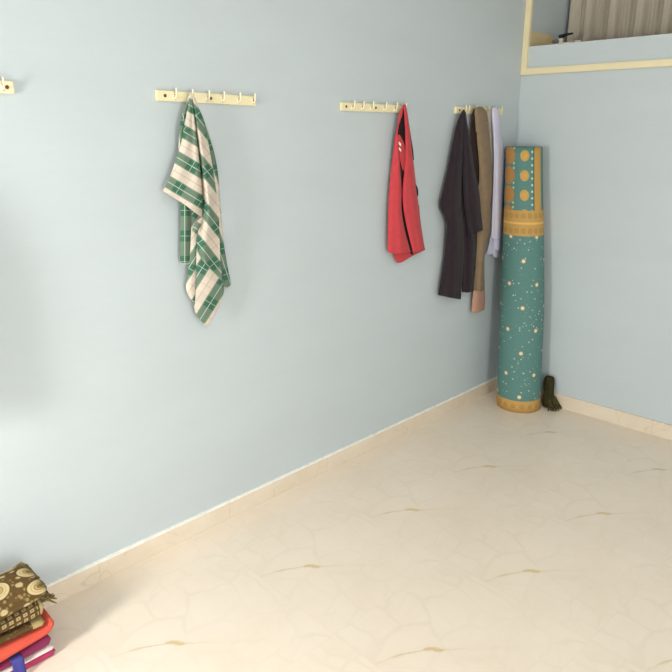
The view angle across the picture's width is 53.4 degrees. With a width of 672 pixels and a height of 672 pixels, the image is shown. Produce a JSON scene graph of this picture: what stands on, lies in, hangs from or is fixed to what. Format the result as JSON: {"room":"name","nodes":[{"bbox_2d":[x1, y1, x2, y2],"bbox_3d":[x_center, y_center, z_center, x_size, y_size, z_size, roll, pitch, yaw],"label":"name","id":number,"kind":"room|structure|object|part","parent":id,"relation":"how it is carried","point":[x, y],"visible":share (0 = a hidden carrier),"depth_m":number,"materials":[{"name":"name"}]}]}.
{"room":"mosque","nodes":[
{"label":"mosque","id":0,"kind":"room"},
{"bbox_2d":[0,0,570,583],"bbox_3d":[-0.202,-0.809,2.793,0.100,3.350,6.050,16,23,42],"label":"wall","id":1,"kind":"structure","parent":0,"point":[126,417],"depth_m":2.60,"materials":[{"name":"blue paint"}]},
{"bbox_2d":[0,77,13,93],"bbox_3d":[-1.085,-0.680,1.783,0.034,0.043,0.439,16,23,42],"label":"peg rail","id":2,"kind":"object","parent":1,"relation":"attached to","point":[7,87],"visible":1,"depth_m":1.92,"materials":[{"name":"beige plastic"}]},
{"bbox_2d":[155,88,255,105],"bbox_3d":[-0.453,-0.861,2.406,0.034,0.046,0.432,16,23,42],"label":"peg rail","id":3,"kind":"object","parent":1,"relation":"attached to","point":[160,95],"visible":0.89,"depth_m":2.40,"materials":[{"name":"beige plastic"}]},
{"bbox_2d":[163,92,230,325],"bbox_3d":[-0.496,-0.439,2.442,0.061,0.849,0.291,16,23,42],"label":"hanging towel","id":4,"kind":"object","parent":3,"relation":"hanging from","point":[193,180],"visible":1,"depth_m":2.44,"materials":[{"name":"green fabric"}]},
{"bbox_2d":[41,376,496,608],"bbox_3d":[-0.575,0.791,2.801,0.011,0.076,4.689,16,23,42],"label":"baseboard","id":5,"kind":"structure","parent":1,"relation":"attached to","point":[72,585],"depth_m":2.94,"materials":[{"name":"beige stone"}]},
{"bbox_2d":[340,100,406,112],"bbox_3d":[0.185,-1.042,3.036,0.034,0.044,0.451,16,23,42],"label":"peg rail","id":6,"kind":"object","parent":1,"relation":"attached to","point":[344,106],"visible":0.9,"depth_m":3.01,"materials":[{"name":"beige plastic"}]},
{"bbox_2d":[388,104,424,262],"bbox_3d":[0.370,-0.739,3.288,0.037,0.755,0.307,16,23,42],"label":"shirt","id":7,"kind":"object","parent":6,"relation":"hanging from","point":[405,237],"visible":1,"depth_m":3.25,"materials":[{"name":"red fabric"}]},
{"bbox_2d":[454,105,502,114],"bbox_3d":[0.788,-1.228,3.627,0.034,0.047,0.464,16,23,42],"label":"peg rail","id":8,"kind":"object","parent":1,"relation":"attached to","point":[457,110],"visible":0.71,"depth_m":3.55,"materials":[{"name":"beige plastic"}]},
{"bbox_2d":[438,110,482,299],"bbox_3d":[0.694,-0.691,3.646,0.384,1.030,0.046,-15,22,-41],"label":"trousers","id":9,"kind":"object","parent":8,"relation":"hanging from","point":[460,205],"visible":1,"depth_m":3.63,"materials":[{"name":"fabric"}]},
{"bbox_3d":[0.642,-0.676,3.597,0.040,1.030,0.239,16,23,42],"label":"leg","id":10,"kind":"part","parent":9,"relation":"part of","materials":[{"name":"fabric"}]},
{"bbox_3d":[0.731,-0.718,3.692,0.204,0.998,0.021,-13,21,-38],"label":"leg","id":11,"kind":"part","parent":9,"relation":"part of","materials":[{"name":"fabric"}]},
{"bbox_2d":[471,107,491,312],"bbox_3d":[0.818,-0.687,3.791,0.041,1.159,0.263,16,23,42],"label":"jacket","id":12,"kind":"object","parent":8,"relation":"hanging from","point":[480,137],"visible":0.96,"depth_m":3.75,"materials":[{"name":"brown fabric"}]},
{"bbox_2d":[487,107,504,257],"bbox_3d":[0.922,-0.865,3.855,0.040,0.861,0.294,14,22,38],"label":"shirt","id":13,"kind":"object","parent":8,"relation":"hanging from","point":[495,246],"visible":0.97,"depth_m":3.86,"materials":[{"name":"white fabric"}]},
{"bbox_2d":[530,31,552,45],"bbox_3d":[1.193,-1.717,3.929,0.012,0.120,0.303,16,23,42],"label":"baseboard","id":14,"kind":"structure","parent":1,"relation":"attached to","point":[537,39],"depth_m":3.92,"materials":[{"name":"beige"}]},
{"bbox_2d":[567,0,671,41],"bbox_3d":[2.072,-2.070,3.417,1.790,1.084,0.078,16,23,42],"label":"curtain","id":15,"kind":"object","parent":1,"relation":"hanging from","point":[589,20],"visible":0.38,"depth_m":3.91,"materials":[{"name":"beige fabric"}]},
{"bbox_2d":[26,389,671,671],"bbox_3d":[0.965,1.314,1.400,4.300,0.100,4.700,16,23,42],"label":"floor","id":16,"kind":"structure","parent":0,"point":[483,536],"depth_m":2.55,"materials":[{"name":"beige stone"}]},
{"bbox_2d":[0,641,54,671],"bbox_3d":[-1.150,1.034,2.056,0.240,0.038,0.484,16,23,42],"label":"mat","id":17,"kind":"object","parent":16,"relation":"on","point":[47,651],"visible":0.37,"depth_m":2.10,"materials":[{"name":"pink fabric"}]},
{"bbox_2d":[0,634,50,670],"bbox_3d":[-1.155,0.993,2.044,0.233,0.044,0.477,16,23,42],"label":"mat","id":18,"kind":"object","parent":17,"relation":"on","point":[44,641],"visible":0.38,"depth_m":2.09,"materials":[{"name":"fabric"}]},
{"bbox_2d":[8,652,26,671],"bbox_3d":[-0.965,1.022,2.042,0.109,0.065,0.035,16,23,42],"label":"strap","id":19,"kind":"object","parent":18,"relation":"hanging from","point":[17,660],"visible":0.91,"depth_m":2.05,"materials":[{"name":"blue fabric"}]},
{"bbox_2d":[0,608,53,661],"bbox_3d":[-1.144,0.954,2.033,0.247,0.083,0.494,16,23,42],"label":"folded cloth","id":20,"kind":"object","parent":18,"relation":"on","point":[9,648],"visible":0.41,"depth_m":2.06,"materials":[{"name":"red fabric"}]},
{"bbox_2d":[0,616,44,643],"bbox_3d":[-1.157,0.918,2.014,0.238,0.030,0.464,16,23,42],"label":"rug","id":21,"kind":"object","parent":20,"relation":"on","point":[32,624],"visible":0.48,"depth_m":2.05,"materials":[{"name":"brown fabric"}]},
{"bbox_2d":[0,592,56,633],"bbox_3d":[-1.138,0.869,2.023,0.238,0.072,0.525,16,23,42],"label":"rug","id":22,"kind":"object","parent":21,"relation":"on","point":[35,609],"visible":0.34,"depth_m":2.05,"materials":[{"name":"brown fabric"}]},
{"bbox_2d":[0,562,47,620],"bbox_3d":[-1.135,0.820,1.987,0.222,0.070,0.500,16,23,42],"label":"rug","id":23,"kind":"object","parent":22,"relation":"on","point":[20,586],"visible":1,"depth_m":2.06,"materials":[{"name":"brown fabric"}]},
{"bbox_2d":[497,146,543,412],"bbox_3d":[1.108,-0.321,3.974,0.259,1.547,0.360,-13,21,-38],"label":"rolled mat","id":24,"kind":"object","parent":16,"relation":"on","point":[520,350],"visible":1,"depth_m":3.89,"materials":[{"name":"teal fabric"}]},
{"bbox_2d":[542,375,561,410],"bbox_3d":[1.335,0.348,4.087,0.111,0.200,0.127,-2,17,-6],"label":"cloth","id":25,"kind":"object","parent":16,"relation":"on","point":[549,400],"visible":1,"depth_m":4.08,"materials":[{"name":"black fabric"}]},
{"bbox_2d":[497,33,671,424],"bbox_3d":[2.644,-0.177,2.746,4.300,2.192,0.100,16,23,42],"label":"wall","id":26,"kind":"structure","parent":0,"point":[605,136],"depth_m":3.71,"materials":[{"name":"blue paint"}]},
{"bbox_2d":[520,0,533,74],"bbox_3d":[1.089,-2.134,3.671,0.036,1.309,0.028,16,23,42],"label":"trim","id":27,"kind":"structure","parent":26,"relation":"attached to","point":[529,3],"depth_m":3.79,"materials":[{"name":"beige wood"}]},
{"bbox_2d":[497,376,671,439],"bbox_3d":[2.601,0.748,2.984,4.300,0.084,0.011,16,23,42],"label":"baseboard","id":28,"kind":"structure","parent":26,"relation":"attached to","point":[653,427],"depth_m":3.88,"materials":[{"name":"beige stone"}]},
{"bbox_2d":[525,58,671,74],"bbox_3d":[2.610,-1.086,2.429,4.300,0.035,0.014,16,23,42],"label":"trim","id":29,"kind":"structure","parent":26,"relation":"attached to","point":[659,62],"depth_m":3.54,"materials":[{"name":"beige wood"}]},
{"bbox_3d":[3.051,-1.272,2.847,4.300,0.090,1.050,16,23,42],"label":"trim","id":30,"kind":"structure","parent":0,"visible":0},
{"bbox_2d":[552,32,580,43],"bbox_3d":[1.318,-1.678,3.823,0.172,0.107,0.034,16,23,42],"label":"valve","id":31,"kind":"object","parent":30,"relation":"on","point":[561,37],"visible":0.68,"depth_m":3.83,"materials":[{"name":"white plastic"}]},
{"bbox_3d":[1.313,-1.716,3.817,0.087,0.029,0.034,16,23,42],"label":"lever","id":32,"kind":"part","parent":31,"relation":"part of","materials":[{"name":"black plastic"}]}
]}

